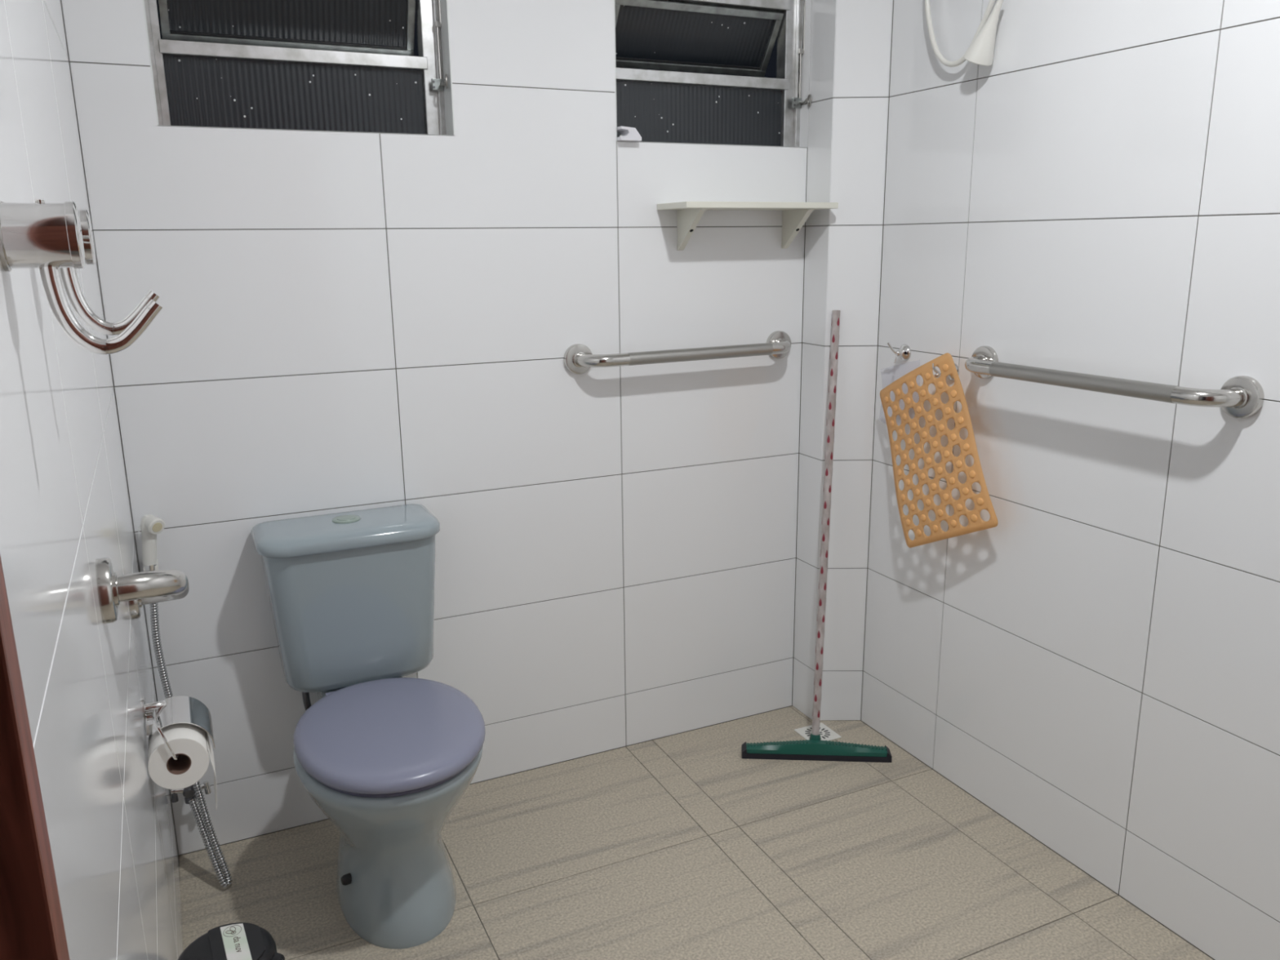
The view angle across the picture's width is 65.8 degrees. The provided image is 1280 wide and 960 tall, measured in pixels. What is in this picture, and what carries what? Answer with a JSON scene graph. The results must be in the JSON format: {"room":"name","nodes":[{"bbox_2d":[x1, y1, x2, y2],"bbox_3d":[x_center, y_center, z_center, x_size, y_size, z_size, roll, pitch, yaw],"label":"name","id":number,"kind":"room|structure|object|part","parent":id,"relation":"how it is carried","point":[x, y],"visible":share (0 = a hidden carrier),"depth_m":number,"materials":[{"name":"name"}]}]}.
{"room":"bathroom","nodes":[
{"label":"bathroom","id":0,"kind":"room"},
{"bbox_2d":[0,0,183,959],"bbox_3d":[-0.836,-0.200,1.325,0.150,2.600,1.888,-7,15,-25],"label":"wall","id":1,"kind":"structure","parent":0,"point":[64,501],"depth_m":0.94,"materials":[{"name":"grey tile"}]},
{"bbox_2d":[0,200,162,354],"bbox_3d":[-0.415,-0.150,0.740,0.100,0.114,0.050,-7,15,-24],"label":"robe hook","id":2,"kind":"object","parent":1,"relation":"attached to","point":[46,237],"visible":1,"depth_m":0.71,"materials":[{"name":"silver metal"}]},
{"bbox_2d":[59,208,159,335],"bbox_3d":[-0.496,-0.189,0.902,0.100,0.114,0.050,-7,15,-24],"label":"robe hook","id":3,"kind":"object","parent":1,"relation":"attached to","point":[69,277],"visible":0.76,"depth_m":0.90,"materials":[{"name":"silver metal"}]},
{"bbox_2d":[95,557,189,623],"bbox_3d":[-0.713,0.161,1.448,0.100,0.271,0.642,-7,15,-24],"label":"grab bar","id":4,"kind":"object","parent":1,"relation":"attached to","point":[139,588],"visible":1,"depth_m":1.17,"materials":[{"name":"silver metal"}]},
{"bbox_2d":[141,695,214,759],"bbox_3d":[-0.781,0.415,1.672,0.104,0.078,0.154,-7,15,-24],"label":"paper holder","id":5,"kind":"object","parent":1,"relation":"attached to","point":[180,708],"visible":0.94,"depth_m":1.68,"materials":[{"name":"silver metal"}]},
{"bbox_3d":[-0.828,0.413,1.680,0.018,0.018,0.052,-7,15,-24],"label":"hinge plate","id":6,"kind":"part","parent":5,"relation":"part of","materials":[{"name":"silver metal"}]},
{"bbox_3d":[-0.835,0.390,1.704,0.033,0.015,0.015,-7,15,-24],"label":"post","id":7,"kind":"part","parent":5,"relation":"part of","materials":[{"name":"silver metal"}]},
{"bbox_3d":[-0.789,0.419,1.643,0.036,0.071,0.109,-7,15,-24],"label":"wire arm","id":8,"kind":"part","parent":5,"relation":"part of","materials":[{"name":"silver metal"}]},
{"bbox_2d":[147,723,217,809],"bbox_3d":[-0.773,0.481,1.670,0.098,0.146,0.100,-7,15,-24],"label":"toilet roll","id":9,"kind":"object","parent":5,"relation":"on","point":[192,743],"visible":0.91,"depth_m":1.63,"materials":[{"name":"white paper"}]},
{"bbox_2d":[137,514,232,888],"bbox_3d":[-1.011,0.494,2.184,0.214,0.845,0.048,12,18,42],"label":"bidet sprayer","id":10,"kind":"object","parent":1,"relation":"attached to","point":[151,526],"visible":0.7,"depth_m":2.20,"materials":[{"name":"white plastic"}]},
{"bbox_3d":[-1.057,0.130,2.131,0.039,0.111,0.034,-7,15,-24],"label":"handle","id":11,"kind":"part","parent":10,"relation":"part of","materials":[{"name":"white plastic"}]},
{"bbox_2d":[60,0,807,855],"bbox_3d":[-0.287,-0.468,2.512,2.200,2.650,0.160,-7,15,-24],"label":"wall","id":12,"kind":"structure","parent":0,"point":[347,321],"depth_m":2.39,"materials":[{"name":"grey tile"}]},
{"bbox_2d":[171,781,211,804],"bbox_3d":[-1.039,0.710,2.287,0.085,0.052,0.082,-7,15,-24],"label":"angle valve","id":13,"kind":"object","parent":12,"relation":"attached to","point":[188,793],"visible":0.63,"depth_m":2.25,"materials":[{"name":"silver metal"}]},
{"bbox_3d":[-1.060,0.719,2.251,0.015,0.029,0.015,-7,15,-24],"label":"handle","id":14,"kind":"part","parent":13,"relation":"part of","materials":[{"name":"grey metal"}]},
{"bbox_3d":[-1.034,0.707,2.264,0.074,0.018,0.012,-7,15,-24],"label":"cross arm","id":15,"kind":"part","parent":13,"relation":"part of","materials":[{"name":"silver metal"}]},
{"bbox_2d":[184,794,196,804],"bbox_3d":[-1.030,0.726,2.265,0.024,0.032,0.028,-12,18,-39],"label":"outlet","id":16,"kind":"object","parent":13,"relation":"attached to","point":[187,797],"depth_m":2.25,"materials":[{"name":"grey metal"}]},
{"bbox_3d":[-0.998,0.710,2.280,0.016,0.029,0.014,-3,14,-10],"label":"handle","id":17,"kind":"part","parent":13,"relation":"part of","materials":[{"name":"silver metal"}]},
{"bbox_2d":[143,0,448,134],"bbox_3d":[-0.747,-1.060,2.158,0.620,0.642,0.171,-7,15,-24],"label":"window","id":18,"kind":"structure","parent":12,"relation":"in","point":[332,65],"depth_m":2.21,"materials":[{"name":"glass"}]},
{"bbox_3d":[-0.772,-1.046,2.195,0.511,0.141,0.005,-7,39,-24],"label":"pane","id":19,"kind":"part","parent":18,"relation":"part of","materials":[{"name":"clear glass"}]},
{"bbox_3d":[-0.785,-0.985,2.239,0.541,0.017,0.024,-7,39,-24],"label":"sash rail","id":20,"kind":"part","parent":18,"relation":"part of","materials":[{"name":"metal"}]},
{"bbox_3d":[-0.756,-0.851,2.211,0.557,0.158,0.005,-7,15,-24],"label":"pane","id":21,"kind":"part","parent":18,"relation":"part of","materials":[{"name":"black glass"}]},
{"bbox_3d":[-0.471,-0.918,2.296,0.026,0.026,0.009,-7,15,-24],"label":"lever plate","id":22,"kind":"part","parent":18,"relation":"part of","materials":[{"name":"metal"}]},
{"bbox_3d":[-0.462,-1.131,2.247,0.015,0.432,0.007,0,14,4],"label":"opening rod","id":23,"kind":"part","parent":18,"relation":"part of","materials":[{"name":"silver metal"}]},
{"bbox_3d":[-0.455,-0.917,2.284,0.009,0.013,0.037,-7,15,-24],"label":"lever","id":24,"kind":"part","parent":18,"relation":"part of","materials":[{"name":"silver metal"}]},
{"bbox_2d":[616,125,641,141],"bbox_3d":[-0.032,-0.858,2.454,0.056,0.032,0.050,-7,15,-24],"label":"clip","id":25,"kind":"object","parent":12,"relation":"on","point":[628,134],"visible":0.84,"depth_m":2.44,"materials":[{"name":"white plastic"}]},
{"bbox_2d":[563,330,791,374],"bbox_3d":[0.133,-0.334,2.603,0.680,0.081,0.094,-7,15,-24],"label":"grab bar","id":26,"kind":"object","parent":12,"relation":"attached to","point":[578,358],"visible":1,"depth_m":2.53,"materials":[{"name":"silver metal"}]},
{"bbox_2d":[614,0,811,146],"bbox_3d":[0.164,-1.168,2.557,0.572,0.642,0.194,-7,15,-24],"label":"window","id":27,"kind":"structure","parent":12,"relation":"in","point":[735,37],"depth_m":2.60,"materials":[{"name":"glass"}]},
{"bbox_3d":[0.121,-1.106,2.645,0.490,0.017,0.024,-7,48,-24],"label":"sash rail","id":28,"kind":"part","parent":27,"relation":"part of","materials":[{"name":"metal"}]},
{"bbox_3d":[0.138,-1.160,2.592,0.460,0.141,0.005,-7,48,-24],"label":"pane","id":29,"kind":"part","parent":27,"relation":"part of","materials":[{"name":"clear glass"}]},
{"bbox_3d":[0.155,-1.214,2.540,0.490,0.018,0.024,-7,48,-24],"label":"sash rail","id":30,"kind":"part","parent":27,"relation":"part of","materials":[{"name":"metal"}]},
{"bbox_3d":[0.160,-0.956,2.600,0.506,0.158,0.005,-7,15,-24],"label":"pane","id":31,"kind":"part","parent":27,"relation":"part of","materials":[{"name":"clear glass"}]},
{"bbox_3d":[0.424,-1.020,2.675,0.026,0.026,0.009,-7,15,-24],"label":"lever plate","id":32,"kind":"part","parent":27,"relation":"part of","materials":[{"name":"metal"}]},
{"bbox_3d":[0.433,-1.234,2.626,0.015,0.432,0.007,0,14,4],"label":"opening rod","id":33,"kind":"part","parent":27,"relation":"part of","materials":[{"name":"silver metal"}]},
{"bbox_3d":[0.440,-1.019,2.663,0.009,0.013,0.037,-7,15,-24],"label":"lever","id":34,"kind":"part","parent":27,"relation":"part of","materials":[{"name":"silver metal"}]},
{"bbox_2d":[657,201,838,250],"bbox_3d":[0.280,-0.657,2.561,0.447,0.116,0.161,-7,15,-24],"label":"wall shelf","id":35,"kind":"object","parent":12,"relation":"attached to","point":[794,215],"visible":1,"depth_m":2.52,"materials":[{"name":"white laminate"}]},
{"bbox_2d":[178,706,1213,959],"bbox_3d":[-0.297,1.168,1.303,3.520,0.060,2.960,-7,15,-24],"label":"floor","id":36,"kind":"structure","parent":0,"point":[682,846],"depth_m":2.27,"materials":[{"name":"beige tile"}]},
{"bbox_2d":[177,922,284,959],"bbox_3d":[-0.694,0.914,1.699,0.170,0.256,0.160,-7,15,-24],"label":"trash bin","id":37,"kind":"object","parent":36,"relation":"on","point":[237,940],"visible":1,"depth_m":1.68,"materials":[{"name":"black plastic"}]},
{"bbox_2d":[251,503,485,949],"bbox_3d":[-0.565,0.524,2.143,0.401,0.802,0.664,-7,15,-24],"label":"toilet","id":38,"kind":"object","parent":36,"relation":"on","point":[388,757],"visible":1,"depth_m":2.12,"materials":[{"name":"grey ceramic"}]},
{"bbox_3d":[-0.664,0.112,2.251,0.401,0.040,0.206,-7,15,-24],"label":"tank lid","id":39,"kind":"part","parent":38,"relation":"part of","materials":[{"name":"grey ceramic"}]},
{"bbox_3d":[-0.663,0.292,2.301,0.382,0.355,0.183,-7,15,-24],"label":"tank","id":40,"kind":"part","parent":38,"relation":"part of","materials":[{"name":"grey ceramic"}]},
{"bbox_3d":[-0.530,0.734,2.131,0.380,0.398,0.503,-7,15,-24],"label":"bowl","id":41,"kind":"part","parent":38,"relation":"part of","materials":[{"name":"grey ceramic"}]},
{"bbox_3d":[-0.519,0.515,2.057,0.380,0.035,0.476,-7,15,-24],"label":"seat lid","id":42,"kind":"part","parent":38,"relation":"part of","materials":[{"name":"grey plastic"}]},
{"bbox_2d":[741,310,892,762],"bbox_3d":[0.491,0.158,2.713,0.411,1.220,0.234,0,14,4],"label":"squeegee","id":43,"kind":"object","parent":36,"relation":"on","point":[814,748],"visible":1,"depth_m":2.74,"materials":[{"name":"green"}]},
{"bbox_2d":[809,733,821,740],"bbox_3d":[0.492,0.727,2.778,0.032,0.032,0.032,-7,15,-24],"label":"socket","id":44,"kind":"object","parent":43,"relation":"attached to","point":[813,736],"depth_m":2.77,"materials":[{"name":"teal plastic"}]},
{"bbox_3d":[0.491,0.759,2.762,0.411,0.029,0.046,0,14,4],"label":"rubber blade","id":45,"kind":"part","parent":43,"relation":"part of","materials":[{"name":"green"}]},
{"bbox_3d":[0.511,0.136,2.724,0.021,1.182,0.202,3,14,16],"label":"handle","id":46,"kind":"part","parent":43,"relation":"part of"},
{"bbox_2d":[794,722,841,741],"bbox_3d":[0.519,0.741,2.891,0.100,0.003,0.100,-7,15,-24],"label":"floor drain","id":47,"kind":"object","parent":36,"relation":"on","point":[826,733],"visible":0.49,"depth_m":2.89,"materials":[{"name":"white plastic"}]},
{"bbox_2d":[792,0,893,720],"bbox_3d":[0.589,-0.577,2.814,0.284,2.600,0.333,-7,15,-24],"label":"wall","id":48,"kind":"structure","parent":0,"point":[846,59],"depth_m":2.70,"materials":[{"name":"grey tile"}]},
{"bbox_2d":[860,0,1279,959],"bbox_3d":[1.276,-0.252,1.547,0.150,2.650,2.635,-7,15,-24],"label":"wall","id":49,"kind":"structure","parent":0,"point":[1096,666],"depth_m":2.09,"materials":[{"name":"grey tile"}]},
{"bbox_2d":[886,342,911,363],"bbox_3d":[0.675,-0.334,2.593,0.053,0.056,0.045,-7,15,-24],"label":"wall hook","id":50,"kind":"object","parent":49,"relation":"attached to","point":[904,352],"visible":1,"depth_m":2.59,"materials":[{"name":"silver metal"}]},
{"bbox_2d":[932,363,959,380],"bbox_3d":[0.750,-0.266,2.441,0.060,0.047,0.045,-7,15,-24],"label":"wall hook","id":51,"kind":"object","parent":49,"relation":"attached to","point":[937,374],"visible":0.52,"depth_m":2.44,"materials":[{"name":"silver metal"}]},
{"bbox_2d":[880,352,998,547],"bbox_3d":[0.725,-0.065,2.467,0.044,0.506,0.444,-7,15,-24],"label":"bath mat","id":52,"kind":"object","parent":51,"relation":"hanging from","point":[945,362],"visible":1,"depth_m":2.44,"materials":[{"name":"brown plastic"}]},
{"bbox_2d":[924,0,1003,66],"bbox_3d":[0.735,-1.172,2.223,0.067,0.475,0.326,-7,15,-24],"label":"shower","id":53,"kind":"object","parent":49,"relation":"attached to","point":[980,51],"visible":1,"depth_m":2.20,"materials":[{"name":"white plastic"}]},
{"bbox_2d":[964,346,1264,418],"bbox_3d":[0.916,-0.210,2.051,0.094,0.080,0.710,-7,15,-24],"label":"grab bar","id":54,"kind":"object","parent":49,"relation":"attached to","point":[1241,397],"visible":1,"depth_m":1.89,"materials":[{"name":"silver metal"}]},
{"bbox_3d":[-0.188,0.107,0.031,0.160,2.600,1.072,-7,15,-24],"label":"doorway","id":55,"kind":"structure","parent":0,"visible":0},
{"bbox_2d":[0,555,70,959],"bbox_3d":[0.129,0.275,0.339,0.970,2.120,0.872,-7,15,-24],"label":"door","id":56,"kind":"structure","parent":55,"relation":"attached to","point":[32,927],"depth_m":0.55,"materials":[{"name":"brown wood"}]}
]}

